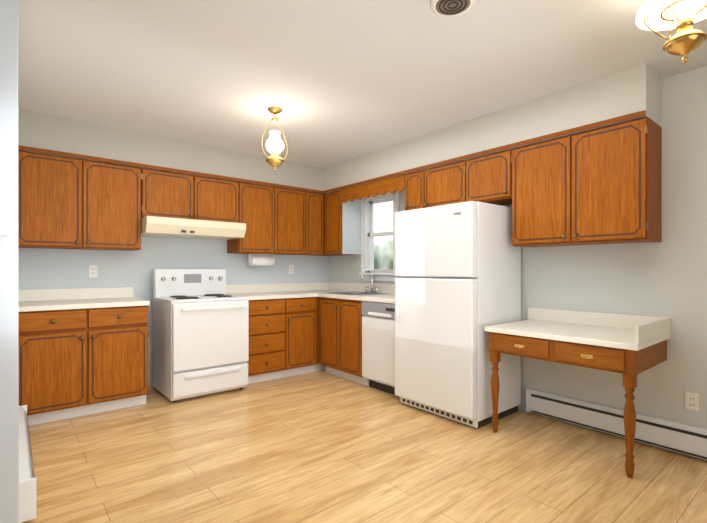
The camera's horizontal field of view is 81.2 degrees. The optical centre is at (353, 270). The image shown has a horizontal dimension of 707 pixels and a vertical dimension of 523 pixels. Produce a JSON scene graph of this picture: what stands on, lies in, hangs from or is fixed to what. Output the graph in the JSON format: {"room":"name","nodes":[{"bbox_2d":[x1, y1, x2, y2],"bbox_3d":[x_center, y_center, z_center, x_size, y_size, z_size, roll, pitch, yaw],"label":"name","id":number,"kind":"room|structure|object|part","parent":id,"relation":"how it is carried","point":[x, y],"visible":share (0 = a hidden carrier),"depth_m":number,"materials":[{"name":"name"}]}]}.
{"room":"kitchen","nodes":[
{"label":"kitchen","id":0,"kind":"room"},
{"bbox_2d":[18,108,323,193],"bbox_3d":[-1.488,-1.111,4.405,3.300,0.320,0.335,0,0,-40],"label":"soffit","id":1,"kind":"structure","parent":0,"point":[51,132],"depth_m":3.86,"materials":[{"name":"grey paint"}]},
{"bbox_2d":[18,145,322,192],"bbox_3d":[-1.510,-0.964,4.160,2.952,0.028,0.012,0,0,-40],"label":"trim","id":2,"kind":"structure","parent":1,"relation":"attached to","point":[139,165],"depth_m":3.85,"materials":[{"name":"brown wood"}]},
{"bbox_2d":[18,236,328,386],"bbox_3d":[-2.700,-0.045,3.713,6.350,2.450,0.150,0,0,-40],"label":"wall","id":3,"kind":"structure","parent":0,"point":[40,268],"depth_m":4.15,"materials":[{"name":"grey paint"}]},
{"bbox_2d":[18,150,141,250],"bbox_3d":[-2.397,-0.569,3.629,0.910,0.758,0.362,0,0,-40],"label":"upper cabinet","id":4,"kind":"object","parent":3,"relation":"attached to","point":[67,203],"visible":0.85,"depth_m":3.49,"materials":[{"name":"brown wood"}]},
{"bbox_2d":[89,265,97,276],"bbox_3d":[-2.422,0.010,3.840,0.070,0.114,0.008,0,0,-40],"label":"electrical outlet","id":5,"kind":"object","parent":3,"relation":"attached to","point":[93,270],"visible":1,"depth_m":3.84,"materials":[{"name":"white plastic"}]},
{"bbox_2d":[141,168,238,222],"bbox_3d":[-1.682,-0.719,4.224,0.950,0.458,0.362,0,0,-40],"label":"upper cabinet","id":6,"kind":"object","parent":3,"relation":"attached to","point":[172,195],"visible":0.79,"depth_m":4.08,"materials":[{"name":"brown wood"}]},
{"bbox_2d":[141,216,245,239],"bbox_3d":[-1.637,-0.413,4.171,0.946,0.145,0.501,0,0,-40],"label":"range hood","id":7,"kind":"object","parent":3,"relation":"attached to","point":[153,226],"visible":0.96,"depth_m":3.98,"materials":[{"name":"beige metal"}]},
{"bbox_2d":[227,182,274,253],"bbox_3d":[-1.163,-0.570,4.681,0.428,0.758,0.324,0,0,-40],"label":"upper cabinet","id":8,"kind":"object","parent":3,"relation":"attached to","point":[256,203],"depth_m":4.56,"materials":[{"name":"brown wood"}]},
{"bbox_2d":[248,253,274,265],"bbox_3d":[-1.068,-0.119,4.792,0.320,0.141,0.124,0,0,-40],"label":"paper towel holder","id":9,"kind":"object","parent":8,"relation":"attached to","point":[260,260],"visible":0.98,"depth_m":4.74,"materials":[{"name":"white paper"}]},
{"bbox_2d":[275,187,306,254],"bbox_3d":[-0.837,-0.570,4.952,0.420,0.758,0.324,0,0,-40],"label":"upper cabinet","id":10,"kind":"object","parent":3,"relation":"attached to","point":[279,221],"depth_m":4.83,"materials":[{"name":"brown wood"}]},
{"bbox_2d":[289,265,293,273],"bbox_3d":[-0.785,-0.011,5.202,0.070,0.114,0.008,0,0,-40],"label":"electrical outlet","id":11,"kind":"object","parent":3,"relation":"attached to","point":[291,269],"visible":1,"depth_m":5.20,"materials":[{"name":"white plastic"}]},
{"bbox_2d":[299,192,322,255],"bbox_3d":[-0.578,-0.570,5.168,0.254,0.758,0.324,0,0,-40],"label":"upper cabinet","id":12,"kind":"object","parent":3,"relation":"attached to","point":[314,200],"depth_m":5.05,"materials":[{"name":"brown wood"}]},
{"bbox_2d":[18,0,706,167],"bbox_3d":[-0.397,-1.317,0.945,6.350,0.100,7.350,0,0,-40],"label":"ceiling","id":13,"kind":"structure","parent":0,"point":[337,81],"depth_m":2.52,"materials":[{"name":"white paint"}]},
{"bbox_2d":[261,106,287,171],"bbox_3d":[-0.619,-1.023,3.252,0.253,0.490,0.148,0,0,-40],"label":"pendant lamp","id":14,"kind":"object","parent":13,"relation":"hanging from","point":[274,145],"visible":1,"depth_m":3.21,"materials":[{"name":"gold metal"}]},
{"bbox_3d":[-0.619,-1.003,3.252,0.144,0.170,0.144,0,0,-40],"label":"lamp shade","id":15,"kind":"part","parent":14,"relation":"part of","materials":[{"name":"white glass"}]},
{"bbox_2d":[430,0,475,15],"bbox_3d":[0.468,-1.256,1.945,0.210,0.022,0.210,0,0,-40],"label":"ceiling vent","id":16,"kind":"object","parent":13,"relation":"in","point":[448,7],"visible":1,"depth_m":1.96,"materials":[{"name":"white plastic"}]},
{"bbox_2d":[636,0,706,63],"bbox_3d":[1.378,-1.062,1.697,0.337,0.410,0.361,0,0,-40],"label":"pendant lamp","id":17,"kind":"object","parent":13,"relation":"hanging from","point":[682,17],"visible":1,"depth_m":1.70,"materials":[{"name":"gold metal"}]},
{"bbox_3d":[1.369,-1.122,1.706,0.336,0.180,0.336,0,0,-40],"label":"lamp shade","id":18,"kind":"part","parent":17,"relation":"part of","materials":[{"name":"white glass"}]},
{"bbox_2d":[22,370,706,522],"bbox_3d":[-0.397,1.233,0.947,6.350,0.100,7.350,0,0,-40],"label":"floor","id":19,"kind":"structure","parent":0,"point":[321,446],"depth_m":2.48,"materials":[{"name":"brown wood"}]},
{"bbox_2d":[18,305,148,425],"bbox_3d":[-2.305,0.743,3.515,0.900,0.875,0.657,0,0,-40],"label":"base cabinet","id":20,"kind":"object","parent":19,"relation":"on","point":[72,363],"visible":0.79,"depth_m":3.27,"materials":[{"name":"brown wood"}]},
{"bbox_2d":[18,287,149,311],"bbox_3d":[-2.311,0.235,3.525,0.903,0.139,0.633,0,0,-40],"label":"countertop","id":21,"kind":"structure","parent":20,"relation":"on","point":[52,299],"depth_m":3.57,"materials":[{"name":"beige laminate"}]},
{"bbox_2d":[152,269,248,402],"bbox_3d":[-1.485,0.585,4.039,0.721,1.190,0.725,0,0,-40],"label":"stove","id":22,"kind":"object","parent":19,"relation":"on","point":[200,332],"visible":1,"depth_m":3.85,"materials":[{"name":"white metal"}]},
{"bbox_2d":[247,298,286,383],"bbox_3d":[-1.104,0.742,4.539,0.460,0.876,0.618,0,0,-40],"label":"base cabinet","id":23,"kind":"object","parent":19,"relation":"on","point":[283,337],"depth_m":4.32,"materials":[{"name":"brown wood"}]},
{"bbox_2d":[226,283,317,299],"bbox_3d":[-0.939,0.234,4.653,0.870,0.139,0.652,0,0,-40],"label":"countertop","id":24,"kind":"structure","parent":23,"relation":"on","point":[281,290],"depth_m":4.82,"materials":[{"name":"beige laminate"}]},
{"bbox_2d":[287,297,318,376],"bbox_3d":[-0.776,0.742,4.812,0.393,0.876,0.618,0,0,-40],"label":"base cabinet","id":25,"kind":"object","parent":19,"relation":"on","point":[302,313],"depth_m":4.60,"materials":[{"name":"brown wood"}]},
{"bbox_2d":[319,297,324,370],"bbox_3d":[-0.378,0.741,5.143,0.643,0.876,0.618,0,0,-40],"label":"base cabinet","id":26,"kind":"object","parent":19,"relation":"on","point":[321,367],"depth_m":4.87,"materials":[{"name":"brown wood"}]},
{"bbox_2d":[311,269,394,303],"bbox_3d":[0.051,0.210,4.638,0.632,0.449,1.942,0,0,-40],"label":"countertop","id":27,"kind":"structure","parent":26,"relation":"on","point":[382,293],"depth_m":4.77,"materials":[{"name":"beige laminate"}]},
{"bbox_2d":[319,297,368,385],"bbox_3d":[0.060,0.742,4.609,0.656,0.875,0.757,0,0,-40],"label":"base cabinet","id":28,"kind":"object","parent":19,"relation":"on","point":[340,337],"visible":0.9,"depth_m":4.39,"materials":[{"name":"brown wood"}]},
{"bbox_2d":[362,301,399,396],"bbox_3d":[0.477,0.743,4.097,0.615,0.873,0.554,0,0,-40],"label":"dishwasher","id":29,"kind":"object","parent":19,"relation":"on","point":[378,345],"visible":0.42,"depth_m":3.94,"materials":[{"name":"white metal"}]},
{"bbox_2d":[395,201,520,428],"bbox_3d":[0.862,0.335,3.517,0.725,1.690,0.800,0,0,-40],"label":"fridge","id":30,"kind":"object","parent":19,"relation":"on","point":[458,281],"visible":0.98,"depth_m":3.23,"materials":[{"name":"white metal"}]},
{"bbox_2d":[485,308,670,477],"bbox_3d":[1.516,0.746,2.858,0.657,0.870,0.960,0,0,-40],"label":"desk","id":31,"kind":"object","parent":19,"relation":"on","point":[630,348],"visible":1,"depth_m":2.65,"materials":[{"name":"beige laminate"}]},
{"bbox_2d":[324,63,661,193],"bbox_3d":[0.838,-1.110,3.928,0.335,0.320,3.375,0,0,-40],"label":"soffit","id":32,"kind":"structure","parent":0,"point":[638,88],"depth_m":3.13,"materials":[{"name":"grey paint"}]},
{"bbox_2d":[341,174,404,202],"bbox_3d":[0.186,-0.867,4.481,0.018,0.163,1.016,0,0,-40],"label":"valance","id":33,"kind":"object","parent":32,"relation":"attached to","point":[380,187],"visible":1,"depth_m":4.42,"materials":[{"name":"brown wood"}]},
{"bbox_2d":[323,110,645,192],"bbox_3d":[0.708,-0.964,3.811,0.012,0.028,3.362,0,0,-40],"label":"trim","id":34,"kind":"structure","parent":32,"relation":"attached to","point":[596,124],"depth_m":3.19,"materials":[{"name":"brown wood"}]},
{"bbox_2d":[329,66,706,459],"bbox_3d":[2.033,-0.044,2.871,0.150,2.450,7.200,0,0,-40],"label":"wall","id":35,"kind":"structure","parent":0,"point":[666,277],"depth_m":2.74,"materials":[{"name":"grey paint"}]},
{"bbox_2d":[323,190,360,255],"bbox_3d":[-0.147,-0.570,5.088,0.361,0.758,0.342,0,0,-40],"label":"upper cabinet","id":36,"kind":"object","parent":35,"relation":"attached to","point":[333,223],"depth_m":4.98,"materials":[{"name":"brown wood"}]},
{"bbox_3d":[-0.015,-0.570,4.976,0.300,0.754,0.002,0,0,-40],"label":"wall cabinet side","id":37,"kind":"part","parent":36,"relation":"part of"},
{"bbox_2d":[359,190,398,281],"bbox_3d":[0.351,-0.408,4.853,0.200,1.075,0.650,0,0,-40],"label":"window","id":38,"kind":"structure","parent":35,"relation":"in","point":[369,236],"depth_m":5.03,"materials":[{"name":"white paint"}]},
{"bbox_2d":[404,149,512,210],"bbox_3d":[0.974,-0.759,3.740,0.361,0.378,1.128,0,0,-40],"label":"upper cabinet","id":39,"kind":"object","parent":35,"relation":"attached to","point":[486,179],"visible":0.88,"depth_m":3.55,"materials":[{"name":"brown wood"}]},
{"bbox_2d":[511,117,661,246],"bbox_3d":[1.622,-0.568,2.963,0.361,0.758,0.892,0,0,-40],"label":"upper cabinet","id":40,"kind":"object","parent":35,"relation":"attached to","point":[602,185],"visible":0.98,"depth_m":2.77,"materials":[{"name":"brown wood"}]},
{"bbox_2d":[526,388,706,459],"bbox_3d":[2.466,1.072,2.179,0.068,0.190,3.204,0,0,-40],"label":"heater unit","id":41,"kind":"object","parent":35,"relation":"attached to","point":[682,438],"visible":1,"depth_m":2.89,"materials":[{"name":"white metal"}]},
{"bbox_2d":[685,391,698,411],"bbox_3d":[2.144,0.831,2.613,0.008,0.114,0.070,0,0,-40],"label":"electrical outlet","id":42,"kind":"object","parent":35,"relation":"attached to","point":[692,401],"visible":1,"depth_m":2.61,"materials":[{"name":"white plastic"}]},
{"label":"outside","id":43,"kind":"structure","parent":0,"visible":0},
{"bbox_2d":[374,201,392,268],"bbox_3d":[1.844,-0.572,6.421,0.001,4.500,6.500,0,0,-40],"label":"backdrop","id":44,"kind":"structure","parent":43,"point":[383,245],"depth_m":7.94,"materials":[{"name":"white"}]},
{"bbox_3d":[-2.224,-0.044,2.594,0.150,2.450,2.180,0,0,-40],"label":"wall","id":45,"kind":"structure","parent":0,"visible":0},
{"bbox_2d":[0,0,18,522],"bbox_3d":[-1.523,-0.043,1.746,0.163,2.449,0.019,0,0,-40],"label":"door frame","id":46,"kind":"structure","parent":45,"relation":"attached to","point":[9,446],"depth_m":1.77,"materials":[{"name":"grey paint"}]},
{"bbox_2d":[19,405,35,522],"bbox_3d":[-1.956,1.071,2.447,0.068,0.190,1.374,0,0,-40],"label":"heater unit","id":47,"kind":"object","parent":45,"relation":"attached to","point":[27,495],"visible":0.69,"depth_m":1.99,"materials":[{"name":"white metal"}]}
]}

